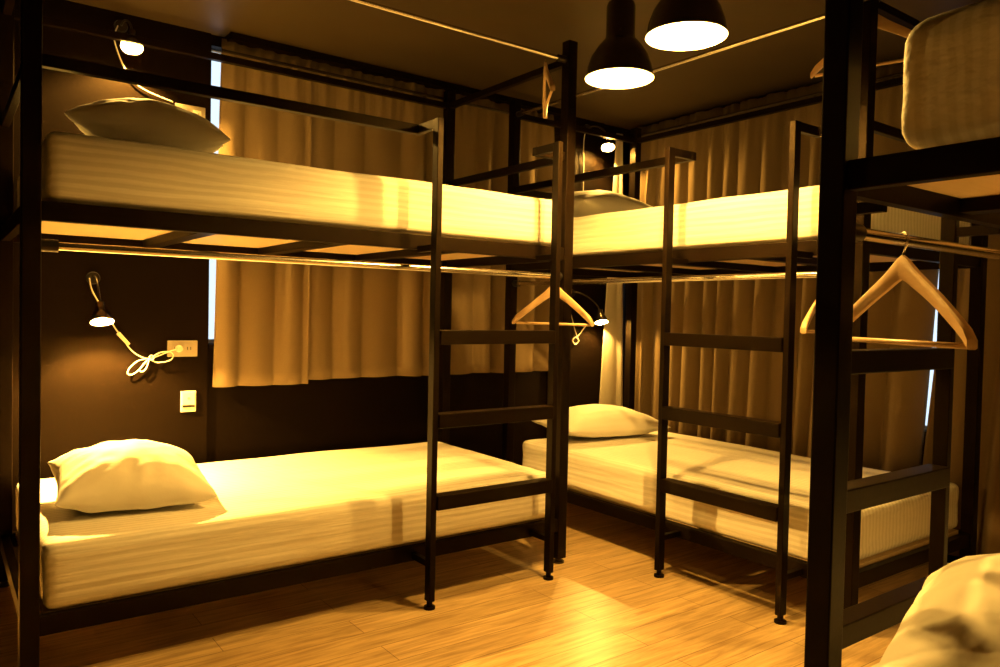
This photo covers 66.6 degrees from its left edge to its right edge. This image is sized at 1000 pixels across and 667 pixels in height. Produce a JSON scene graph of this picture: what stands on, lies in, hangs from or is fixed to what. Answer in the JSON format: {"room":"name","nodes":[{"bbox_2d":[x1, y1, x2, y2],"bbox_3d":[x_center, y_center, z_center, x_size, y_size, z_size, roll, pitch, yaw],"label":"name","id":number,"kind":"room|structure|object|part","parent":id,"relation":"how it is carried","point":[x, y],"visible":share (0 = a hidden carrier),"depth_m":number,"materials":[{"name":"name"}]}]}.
{"room":"dormitory","nodes":[
{"label":"dormitory","id":0,"kind":"room"},
{"bbox_2d":[206,34,629,465],"bbox_3d":[-1.107,-0.200,3.854,5.010,2.395,0.120,0,2,-37],"label":"wall","id":1,"kind":"structure","parent":0,"point":[244,422],"depth_m":4.07,"materials":[{"name":"black paint"}]},
{"bbox_2d":[12,0,210,560],"bbox_3d":[-2.185,-0.199,2.970,2.026,2.394,0.014,0,2,-37],"label":"wall panel","id":2,"kind":"object","parent":1,"relation":"attached to","point":[89,398],"depth_m":3.33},
{"bbox_2d":[86,272,182,375],"bbox_3d":[-1.565,-0.037,3.307,0.400,0.453,0.195,0,2,-37],"label":"reading lamp","id":3,"kind":"object","parent":1,"relation":"attached to","point":[101,316],"visible":1,"depth_m":3.26,"materials":[{"name":"black plastic"}]},
{"bbox_3d":[-1.749,-0.239,3.273,0.056,0.056,0.016,0,2,-37],"label":"wall plate","id":4,"kind":"part","parent":3,"relation":"part of","materials":[{"name":"black plastic"}]},
{"bbox_3d":[-1.658,-0.084,3.170,0.088,0.104,0.089,0,2,-37],"label":"lamp shade","id":5,"kind":"part","parent":3,"relation":"part of","materials":[{"name":"black metal"}]},
{"bbox_2d":[117,332,129,345],"bbox_3d":[-1.655,0.023,3.346,0.056,0.062,0.017,0,2,-37],"label":"switch","id":6,"kind":"object","parent":3,"relation":"attached to","point":[119,334],"depth_m":3.34,"materials":[{"name":"beige plastic"}]},
{"bbox_2d":[114,19,172,101],"bbox_3d":[-1.537,-1.200,3.313,0.247,0.321,0.139,0,2,-37],"label":"reading lamp","id":7,"kind":"object","parent":1,"relation":"attached to","point":[121,26],"visible":0.73,"depth_m":3.29,"materials":[{"name":"black plastic"}]},
{"bbox_3d":[-1.645,-1.335,3.304,0.056,0.056,0.016,0,2,-37],"label":"wall plate","id":8,"kind":"part","parent":7,"relation":"part of","materials":[{"name":"black plastic"}]},
{"bbox_3d":[-1.572,-1.256,3.250,0.085,0.105,0.085,2,2,18],"label":"lamp shade","id":9,"kind":"part","parent":7,"relation":"part of","materials":[{"name":"black ceramic"}]},
{"bbox_2d":[167,340,197,356],"bbox_3d":[-1.461,0.070,3.502,0.132,0.074,0.011,0,2,-37],"label":"wall socket","id":10,"kind":"object","parent":1,"relation":"attached to","point":[189,347],"visible":1,"depth_m":3.50,"materials":[{"name":"beige plastic"}]},
{"bbox_2d":[172,344,180,352],"bbox_3d":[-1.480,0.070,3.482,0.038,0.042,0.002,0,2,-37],"label":"plug","id":11,"kind":"object","parent":10,"relation":"attached to","point":[173,345],"depth_m":3.48,"materials":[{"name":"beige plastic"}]},
{"bbox_2d":[185,344,192,352],"bbox_3d":[-1.436,0.070,3.515,0.038,0.042,0.002,0,2,-37],"label":"outlet","id":12,"kind":"object","parent":10,"relation":"attached to","point":[188,347],"depth_m":3.51,"materials":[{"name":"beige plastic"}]},
{"bbox_2d":[180,391,195,411],"bbox_3d":[-1.442,0.314,3.524,0.068,0.098,0.014,0,2,-37],"label":"wall switch","id":13,"kind":"object","parent":1,"relation":"attached to","point":[188,398],"visible":1,"depth_m":3.52,"materials":[{"name":"beige plastic"}]},
{"bbox_2d":[175,103,205,117],"bbox_3d":[-1.418,-1.005,3.488,0.133,0.080,0.011,0,2,-37],"label":"wall socket","id":14,"kind":"object","parent":1,"relation":"attached to","point":[201,111],"visible":0.38,"depth_m":3.49,"materials":[{"name":"beige plastic"}]},
{"bbox_2d":[208,50,220,342],"bbox_3d":[-0.610,-0.650,4.228,1.985,1.393,0.040,0,2,-37],"label":"window","id":15,"kind":"structure","parent":1,"relation":"in","point":[214,51],"depth_m":3.65,"materials":[{"name":"grey glass"}]},
{"bbox_2d":[221,49,508,113],"bbox_3d":[-0.459,-1.296,4.106,2.050,0.016,0.038,0,2,-37],"label":"rail","id":16,"kind":"object","parent":1,"relation":"attached to","point":[222,50],"visible":0.66,"depth_m":3.85,"materials":[{"name":"black metal"}]},
{"bbox_2d":[212,38,311,386],"bbox_3d":[-1.137,-0.560,3.677,0.461,1.629,0.058,0,2,-37],"label":"curtain","id":17,"kind":"object","parent":16,"relation":"hanging from","point":[261,325],"visible":0.62,"depth_m":3.67,"materials":[{"name":"beige fabric"}]},
{"bbox_2d":[308,61,553,379],"bbox_3d":[-0.323,-0.569,4.287,1.607,1.611,0.072,0,2,-36],"label":"curtain","id":18,"kind":"object","parent":16,"relation":"hanging from","point":[364,322],"visible":0.5,"depth_m":4.14,"materials":[{"name":"beige fabric"}]},
{"bbox_2d":[224,32,560,116],"bbox_3d":[-0.455,-1.376,4.150,2.029,0.032,0.100,0,2,-37],"label":"trim","id":19,"kind":"structure","parent":1,"relation":"attached to","point":[249,41],"depth_m":3.93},
{"bbox_2d":[545,115,604,437],"bbox_3d":[0.488,-0.196,4.952,0.440,2.394,0.014,0,2,-37],"label":"wall panel","id":20,"kind":"object","parent":1,"relation":"attached to","point":[584,357],"depth_m":4.99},
{"bbox_2d":[571,289,607,344],"bbox_3d":[0.567,-0.105,4.944,0.275,0.363,0.091,1,2,-8],"label":"reading lamp","id":21,"kind":"object","parent":1,"relation":"attached to","point":[600,319],"visible":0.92,"depth_m":4.94,"materials":[{"name":"black plastic"}]},
{"bbox_3d":[0.499,-0.079,4.937,0.163,0.308,0.013,0,2,-38],"label":"cord","id":22,"kind":"part","parent":21,"relation":"part of","materials":[{"name":"beige plastic"}]},
{"bbox_3d":[0.658,-0.108,4.954,0.087,0.105,0.090,0,2,-37],"label":"lamp shade","id":23,"kind":"part","parent":21,"relation":"part of","materials":[{"name":"black metal"}]},
{"bbox_2d":[583,124,614,190],"bbox_3d":[0.639,-1.038,4.955,0.206,0.643,0.093,1,2,3],"label":"reading lamp","id":24,"kind":"object","parent":1,"relation":"attached to","point":[608,145],"visible":0.76,"depth_m":4.94,"materials":[{"name":"black plastic"}]},
{"bbox_3d":[0.545,-1.023,4.930,0.031,0.611,0.015,0,2,-37],"label":"cord","id":25,"kind":"part","parent":24,"relation":"part of","materials":[{"name":"beige plastic"}]},
{"bbox_3d":[0.701,-1.240,4.943,0.086,0.105,0.088,0,2,-37],"label":"lamp shade","id":26,"kind":"part","parent":24,"relation":"part of","materials":[{"name":"metal"}]},
{"bbox_2d":[0,503,948,666],"bbox_3d":[0.123,1.098,2.192,5.010,0.060,4.300,0,2,-37],"label":"floor","id":27,"kind":"structure","parent":0,"point":[605,605],"depth_m":2.79,"materials":[{"name":"brown wood"}]},
{"bbox_2d":[0,0,577,666],"bbox_3d":[-0.787,-0.146,3.152,2.104,2.337,1.188,0,2,-37],"label":"bunk bed","id":28,"kind":"object","parent":27,"relation":"on","point":[39,226],"visible":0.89,"depth_m":2.88,"materials":[{"name":"black metal"}]},
{"bbox_3d":[-1.948,-0.177,2.997,0.050,2.315,0.050,0,2,-37],"label":"post","id":29,"kind":"part","parent":28,"relation":"part of","materials":[{"name":"black metal"}]},
{"bbox_3d":[-1.631,-1.234,2.571,0.030,0.030,0.940,0,2,-37],"label":"rail","id":30,"kind":"part","parent":28,"relation":"part of","materials":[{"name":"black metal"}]},
{"bbox_3d":[-1.674,0.841,2.626,0.030,0.055,0.940,0,2,-37],"label":"rail","id":31,"kind":"part","parent":28,"relation":"part of","materials":[{"name":"black metal"}]},
{"bbox_3d":[-1.649,-0.374,2.594,0.030,0.055,0.940,0,2,-37],"label":"rail","id":32,"kind":"part","parent":28,"relation":"part of","materials":[{"name":"black metal"}]},
{"bbox_3d":[-1.642,-0.806,2.581,0.025,0.036,0.940,0,2,-37],"label":"guard rail","id":33,"kind":"part","parent":28,"relation":"part of","materials":[{"name":"black metal"}]},
{"bbox_3d":[-1.149,0.826,3.639,2.000,0.057,0.030,0,2,-37],"label":"rail","id":34,"kind":"part","parent":28,"relation":"part of","materials":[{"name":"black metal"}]},
{"bbox_3d":[-1.359,-0.143,2.202,0.050,2.315,0.050,0,2,-37],"label":"post","id":35,"kind":"part","parent":28,"relation":"part of","materials":[{"name":"black metal"}]},
{"bbox_2d":[41,239,58,251],"bbox_3d":[-1.320,-0.257,2.230,0.044,0.037,0.036,0,2,-37],"label":"socket","id":36,"kind":"object","parent":28,"relation":"attached to","point":[47,245],"depth_m":2.22,"materials":[{"name":"black metal"}]},
{"bbox_3d":[-1.123,-0.389,3.606,2.000,0.057,0.030,0,2,-37],"label":"rail","id":37,"kind":"part","parent":28,"relation":"part of","materials":[{"name":"black metal"}]},
{"bbox_3d":[-1.102,-1.250,3.579,2.000,0.030,0.030,0,2,-37],"label":"rail","id":38,"kind":"part","parent":28,"relation":"part of","materials":[{"name":"black metal"}]},
{"bbox_3d":[-0.815,-0.788,2.577,1.269,0.036,0.030,0,2,-37],"label":"guard rail","id":39,"kind":"part","parent":28,"relation":"part of","materials":[{"name":"black metal"}]},
{"bbox_3d":[-0.825,-0.394,3.204,1.976,0.017,0.970,0,2,-37],"label":"board","id":40,"kind":"part","parent":28,"relation":"part of","materials":[{"name":"brown wood"}]},
{"bbox_2d":[15,442,545,608],"bbox_3d":[-0.845,0.705,3.229,1.989,0.210,1.015,0,2,-37],"label":"mattress","id":41,"kind":"object","parent":28,"relation":"on","point":[266,513],"visible":0.8,"depth_m":2.76,"materials":[{"name":"white fabric"}]},
{"bbox_2d":[48,439,216,512],"bbox_3d":[-1.326,0.494,2.737,0.502,0.216,0.436,0,2,-33],"label":"pillow","id":42,"kind":"object","parent":41,"relation":"on","point":[132,474],"visible":1,"depth_m":2.60,"materials":[{"name":"white fabric"}]},
{"bbox_3d":[-0.850,0.821,3.236,1.976,0.017,0.970,0,2,-37],"label":"board","id":43,"kind":"part","parent":28,"relation":"part of","materials":[{"name":"black metal"}]},
{"bbox_2d":[17,132,551,245],"bbox_3d":[-0.820,-0.510,3.195,1.988,0.212,1.012,0,2,-37],"label":"mattress","id":44,"kind":"object","parent":28,"relation":"on","point":[76,168],"visible":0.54,"depth_m":2.60,"materials":[{"name":"white fabric"}]},
{"bbox_2d":[64,98,230,152],"bbox_3d":[-1.206,-0.711,2.637,0.496,0.189,0.378,0,2,-25],"label":"pillow","id":45,"kind":"object","parent":44,"relation":"on","point":[150,121],"visible":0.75,"depth_m":2.49,"materials":[{"name":"white fabric"}]},
{"bbox_3d":[-0.552,0.860,2.834,2.000,0.057,0.030,0,2,-37],"label":"rail","id":46,"kind":"part","parent":28,"relation":"part of","materials":[{"name":"black metal"}]},
{"bbox_3d":[-0.527,-0.355,2.802,2.000,0.057,0.030,0,2,-37],"label":"rail","id":47,"kind":"part","parent":28,"relation":"part of","materials":[{"name":"black metal"}]},
{"bbox_3d":[-0.534,-0.256,2.812,2.000,0.025,0.025,0,2,-37],"label":"hanging rod","id":48,"kind":"part","parent":28,"relation":"part of","materials":[{"name":"beige"}]},
{"bbox_3d":[-0.280,0.118,2.901,0.043,1.844,0.150,0,2,-37],"label":"ladder leg","id":49,"kind":"part","parent":28,"relation":"part of","materials":[{"name":"black metal"}]},
{"bbox_3d":[-0.301,-0.175,4.218,0.050,2.315,0.050,0,2,-37],"label":"post","id":50,"kind":"part","parent":28,"relation":"part of","materials":[{"name":"black metal"}]},
{"bbox_3d":[-0.513,-1.216,2.784,2.000,0.018,0.018,0,2,-37],"label":"hanging rod","id":51,"kind":"part","parent":28,"relation":"part of","materials":[{"name":"beige"}]},
{"bbox_3d":[-0.002,-0.372,3.814,0.030,0.055,0.940,0,2,-37],"label":"rail","id":52,"kind":"part","parent":28,"relation":"part of","materials":[{"name":"black metal"}]},
{"bbox_3d":[0.005,-0.804,3.801,0.025,0.036,0.940,0,2,-37],"label":"guard rail","id":53,"kind":"part","parent":28,"relation":"part of","materials":[{"name":"black metal"}]},
{"bbox_3d":[0.016,-1.232,3.791,0.030,0.030,0.940,0,2,-37],"label":"rail","id":54,"kind":"part","parent":28,"relation":"part of","materials":[{"name":"black metal"}]},
{"bbox_3d":[0.193,0.119,3.251,0.043,1.844,0.150,0,2,-37],"label":"ladder leg","id":55,"kind":"part","parent":28,"relation":"part of","materials":[{"name":"black metal"}]},
{"bbox_3d":[0.216,-0.787,3.341,0.165,0.036,0.030,0,2,-37],"label":"guard rail","id":56,"kind":"part","parent":28,"relation":"part of","materials":[{"name":"black metal"}]},
{"bbox_2d":[543,51,554,118],"bbox_3d":[0.208,-1.111,3.314,0.036,0.236,0.440,1,2,-1],"label":"hanger","id":57,"kind":"object","parent":28,"relation":"hanging from","point":[546,75],"visible":1,"depth_m":3.28,"materials":[{"name":"brown wood"}]},
{"bbox_2d":[512,287,593,326],"bbox_3d":[0.234,-0.155,3.382,0.440,0.236,0.036,3,2,41],"label":"hanger","id":58,"kind":"object","parent":28,"relation":"hanging from","point":[545,295],"visible":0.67,"depth_m":3.40,"materials":[{"name":"brown wood"}]},
{"bbox_2d":[556,54,567,62],"bbox_3d":[0.273,-1.215,3.366,0.044,0.030,0.030,0,2,-37],"label":"socket","id":59,"kind":"object","parent":28,"relation":"attached to","point":[563,58],"depth_m":3.36,"materials":[{"name":"black metal"}]},
{"bbox_3d":[0.288,-0.141,3.423,0.050,2.315,0.050,0,2,-37],"label":"post","id":60,"kind":"part","parent":28,"relation":"part of","materials":[{"name":"black metal"}]},
{"bbox_2d":[502,0,987,624],"bbox_3d":[1.012,-0.125,3.803,1.188,2.337,2.104,0,2,-37],"label":"bunk bed","id":61,"kind":"object","parent":27,"relation":"on","point":[792,259],"visible":0.57,"depth_m":3.23,"materials":[{"name":"black metal"}]},
{"bbox_3d":[0.063,-0.172,4.373,0.050,2.315,0.050,0,2,-37],"label":"post","id":62,"kind":"part","parent":61,"relation":"part of","materials":[{"name":"black metal"}]},
{"bbox_3d":[0.473,-0.817,4.653,0.940,0.036,0.025,0,2,-37],"label":"guard rail","id":63,"kind":"part","parent":61,"relation":"part of","materials":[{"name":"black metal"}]},
{"bbox_3d":[0.483,-1.245,4.639,0.940,0.030,0.030,0,2,-37],"label":"rail","id":64,"kind":"part","parent":61,"relation":"part of","materials":[{"name":"black metal"}]},
{"bbox_3d":[0.465,-0.385,4.662,0.940,0.055,0.030,0,2,-37],"label":"rail","id":65,"kind":"part","parent":61,"relation":"part of","materials":[{"name":"black metal"}]},
{"bbox_3d":[0.469,-0.795,3.827,0.030,0.036,1.269,0,2,-37],"label":"guard rail","id":66,"kind":"part","parent":61,"relation":"part of","materials":[{"name":"black metal"}]},
{"bbox_3d":[0.858,-0.171,4.963,0.050,2.315,0.050,0,2,-37],"label":"post","id":67,"kind":"part","parent":61,"relation":"part of","materials":[{"name":"black metal"}]},
{"bbox_3d":[0.673,-0.349,3.541,0.030,0.057,2.000,0,2,-37],"label":"rail","id":68,"kind":"part","parent":61,"relation":"part of","materials":[{"name":"black metal"}]},
{"bbox_3d":[0.678,-0.251,3.549,0.025,0.025,2.000,0,2,-37],"label":"hanging rod","id":69,"kind":"part","parent":61,"relation":"part of","materials":[{"name":"beige"}]},
{"bbox_3d":[0.749,0.130,3.297,0.150,1.844,0.043,0,2,-37],"label":"ladder leg","id":70,"kind":"part","parent":61,"relation":"part of","materials":[{"name":"black metal"}]},
{"bbox_3d":[0.695,-1.210,3.522,0.018,0.018,2.000,0,2,-37],"label":"hanging rod","id":71,"kind":"part","parent":61,"relation":"part of","materials":[{"name":"beige"}]},
{"bbox_3d":[0.647,0.865,3.574,0.030,0.057,2.000,0,2,-37],"label":"rail","id":72,"kind":"part","parent":61,"relation":"part of","materials":[{"name":"black metal"}]},
{"bbox_2d":[522,431,958,559],"bbox_3d":[1.076,0.730,3.827,1.015,0.209,1.893,0,2,-37],"label":"mattress","id":73,"kind":"object","parent":61,"relation":"on","point":[622,470],"visible":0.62,"depth_m":3.48,"materials":[{"name":"white fabric"}]},
{"bbox_2d":[533,404,670,437],"bbox_3d":[0.585,0.505,4.466,0.762,0.177,0.400,0,2,-34],"label":"pillow","id":74,"kind":"object","parent":73,"relation":"on","point":[590,420],"visible":0.73,"depth_m":4.32,"materials":[{"name":"white fabric"}]},
{"bbox_3d":[1.075,-0.371,3.839,0.970,0.017,1.976,0,2,-37],"label":"board","id":75,"kind":"part","parent":61,"relation":"part of","materials":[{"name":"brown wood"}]},
{"bbox_3d":[1.050,0.844,3.871,0.970,0.017,1.976,0,2,-37],"label":"board","id":76,"kind":"part","parent":61,"relation":"part of","materials":[{"name":"black metal"}]},
{"bbox_3d":[1.491,-1.210,4.111,0.030,0.030,2.000,0,2,-37],"label":"rail","id":77,"kind":"part","parent":61,"relation":"part of","materials":[{"name":"black metal"}]},
{"bbox_2d":[573,185,969,256],"bbox_3d":[1.076,-0.488,3.833,1.013,0.212,1.990,0,2,-37],"label":"mattress","id":78,"kind":"object","parent":61,"relation":"on","point":[761,218],"visible":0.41,"depth_m":3.20,"materials":[{"name":"white fabric"}]},
{"bbox_2d":[549,190,651,217],"bbox_3d":[0.599,-0.724,4.399,0.681,0.196,0.401,0,2,-37],"label":"pillow","id":79,"kind":"object","parent":78,"relation":"on","point":[591,202],"visible":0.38,"depth_m":4.18,"materials":[{"name":"white fabric"}]},
{"bbox_3d":[1.099,0.149,2.824,0.150,1.844,0.043,0,2,-37],"label":"ladder leg","id":80,"kind":"part","parent":61,"relation":"part of","materials":[{"name":"black metal"}]},
{"bbox_3d":[1.478,-0.348,4.138,0.030,0.057,2.000,0,2,-37],"label":"rail","id":81,"kind":"part","parent":61,"relation":"part of","materials":[{"name":"black metal"}]},
{"bbox_2d":[800,300,815,332],"bbox_3d":[1.222,-0.119,2.817,0.440,0.236,0.036,0,2,-43],"label":"hanger","id":82,"kind":"object","parent":61,"relation":"hanging from","point":[811,312],"visible":0.19,"depth_m":2.69,"materials":[{"name":"brown wood"}]},
{"bbox_3d":[1.232,-0.751,2.796,0.030,0.036,0.165,0,2,-37],"label":"guard rail","id":83,"kind":"part","parent":61,"relation":"part of","materials":[{"name":"black metal"}]},
{"bbox_3d":[1.283,-0.102,2.727,0.050,2.315,0.050,0,2,-37],"label":"post","id":84,"kind":"part","parent":61,"relation":"part of","materials":[{"name":"black metal"}]},
{"bbox_2d":[810,1,911,78],"bbox_3d":[1.347,-1.078,2.737,0.440,0.236,0.036,2,2,39],"label":"hanger","id":85,"kind":"object","parent":61,"relation":"hanging from","point":[885,24],"visible":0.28,"depth_m":2.70,"materials":[{"name":"brown wood"}]},
{"bbox_3d":[1.693,-0.747,3.007,0.940,0.036,0.025,0,2,-37],"label":"guard rail","id":86,"kind":"part","parent":61,"relation":"part of","materials":[{"name":"black metal"}]},
{"bbox_3d":[1.703,-1.175,2.994,0.940,0.030,0.030,0,2,-37],"label":"rail","id":87,"kind":"part","parent":61,"relation":"part of","materials":[{"name":"black metal"}]},
{"bbox_3d":[1.660,0.900,3.049,0.940,0.055,0.030,0,2,-37],"label":"rail","id":88,"kind":"part","parent":61,"relation":"part of","materials":[{"name":"black metal"}]},
{"bbox_3d":[1.685,-0.315,3.017,0.940,0.055,0.030,0,2,-37],"label":"rail","id":89,"kind":"part","parent":61,"relation":"part of","materials":[{"name":"black metal"}]},
{"bbox_3d":[2.078,-0.101,3.317,0.050,2.315,0.050,0,2,-37],"label":"post","id":90,"kind":"part","parent":61,"relation":"part of","materials":[{"name":"black metal"}]},
{"bbox_2d":[804,0,999,666],"bbox_3d":[1.711,-0.055,1.717,2.104,2.337,1.188,0,2,-37],"label":"bunk bed","id":91,"kind":"object","parent":27,"relation":"on","point":[954,183],"visible":0.79,"depth_m":1.44,"materials":[{"name":"black metal"}]},
{"bbox_3d":[0.636,-0.081,1.446,0.050,2.315,0.050,0,2,-37],"label":"post","id":92,"kind":"part","parent":91,"relation":"part of","materials":[{"name":"black metal"}]},
{"bbox_2d":[856,223,866,242],"bbox_3d":[0.679,-0.195,1.469,0.044,0.037,0.036,0,2,-37],"label":"socket","id":93,"kind":"object","parent":91,"relation":"attached to","point":[861,231],"depth_m":1.46,"materials":[{"name":"black metal"}]},
{"bbox_3d":[0.753,0.173,1.655,0.043,1.844,0.150,0,2,-37],"label":"ladder leg","id":94,"kind":"part","parent":91,"relation":"part of","materials":[{"name":"black metal"}]},
{"bbox_2d":[852,232,977,349],"bbox_3d":[0.830,-0.095,1.592,0.036,0.236,0.440,1,2,-9],"label":"hanger","id":95,"kind":"object","parent":91,"relation":"hanging from","point":[903,268],"visible":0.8,"depth_m":1.54,"materials":[{"name":"brown wood"}]},
{"bbox_3d":[0.935,-0.278,1.043,0.030,0.055,0.940,0,2,-37],"label":"rail","id":96,"kind":"part","parent":91,"relation":"part of","materials":[{"name":"black metal"}]},
{"bbox_3d":[1.460,-0.293,2.055,2.000,0.057,0.030,0,2,-37],"label":"rail","id":97,"kind":"part","parent":91,"relation":"part of","materials":[{"name":"black metal"}]},
{"bbox_3d":[1.464,-0.194,2.051,2.000,0.025,0.025,0,2,-37],"label":"hanging rod","id":98,"kind":"part","parent":91,"relation":"part of","materials":[{"name":"beige"}]},
{"bbox_2d":[901,0,999,149],"bbox_3d":[1.768,-0.431,1.615,2.014,0.247,0.877,0,2,-37],"label":"mattress","id":99,"kind":"object","parent":91,"relation":"on","point":[951,72],"visible":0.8,"depth_m":1.28,"materials":[{"name":"white fabric"}]},
{"bbox_3d":[1.759,-0.298,1.653,1.976,0.017,0.970,0,2,-37],"label":"board","id":100,"kind":"part","parent":91,"relation":"part of","materials":[{"name":"brown wood"}]},
{"bbox_3d":[1.226,0.174,2.006,0.043,1.844,0.150,0,2,-37],"label":"ladder leg","id":101,"kind":"part","parent":91,"relation":"part of","materials":[{"name":"black metal"}]},
{"bbox_3d":[1.734,0.801,1.685,1.986,0.210,1.014,0,2,-37],"label":"mattress","id":102,"kind":"object","parent":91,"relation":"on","visible":0},
{"bbox_2d":[877,553,999,666],"bbox_3d":[1.019,0.553,1.413,0.497,0.267,0.582,2,2,39],"label":"pillow","id":103,"kind":"object","parent":102,"relation":"on","point":[954,619],"visible":1,"depth_m":1.37,"materials":[{"name":"white fabric"}]},
{"bbox_2d":[67,0,983,129],"bbox_3d":[0.174,-1.355,2.127,5.010,0.060,4.300,0,2,-37],"label":"ceiling","id":104,"kind":"structure","parent":0,"point":[784,61],"depth_m":3.52,"materials":[{"name":"paint"}]},
{"bbox_2d":[585,0,653,88],"bbox_3d":[0.456,-1.152,2.880,0.260,0.374,0.260,0,2,-37],"label":"pendant lamp","id":105,"kind":"object","parent":104,"relation":"hanging from","point":[620,61],"visible":1,"depth_m":2.83,"materials":[{"name":"black metal"}]},
{"bbox_2d":[645,0,728,50],"bbox_3d":[0.600,-1.137,2.433,0.260,0.374,0.260,0,2,-37],"label":"pendant lamp","id":106,"kind":"object","parent":104,"relation":"hanging from","point":[674,25],"visible":1,"depth_m":2.46,"materials":[{"name":"black metal"}]},
{"bbox_2d":[923,223,999,556],"bbox_3d":[2.474,-0.121,2.952,0.092,2.319,1.607,0,2,-37],"label":"wall","id":107,"kind":"structure","parent":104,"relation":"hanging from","point":[988,522],"depth_m":3.39,"materials":[{"name":"black paint"}]},
{"bbox_2d":[623,62,958,562],"bbox_3d":[2.159,-0.125,3.587,0.120,2.395,4.200,0,2,-37],"label":"wall","id":108,"kind":"structure","parent":0,"point":[950,558],"depth_m":5.21,"materials":[{"name":"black paint"}]},
{"bbox_2d":[641,72,902,135],"bbox_3d":[1.902,-1.240,3.668,0.038,0.016,3.410,0,2,-37],"label":"rail","id":109,"kind":"object","parent":108,"relation":"attached to","point":[900,73],"visible":0.62,"depth_m":4.29,"materials":[{"name":"black metal"}]},
{"bbox_2d":[599,133,622,406],"bbox_3d":[0.753,-0.310,5.061,0.228,2.032,0.015,0,2,-34],"label":"sheer curtain","id":110,"kind":"object","parent":109,"relation":"hanging from","point":[611,381],"visible":0.59,"depth_m":5.07,"materials":[{"name":"white fabric"}]},
{"bbox_2d":[634,63,938,471],"bbox_3d":[1.459,-0.179,4.325,0.087,2.319,2.022,0,2,-37],"label":"curtain","id":111,"kind":"object","parent":109,"relation":"hanging from","point":[749,156],"visible":0.3,"depth_m":4.30,"materials":[{"name":"beige fabric"}]}
]}

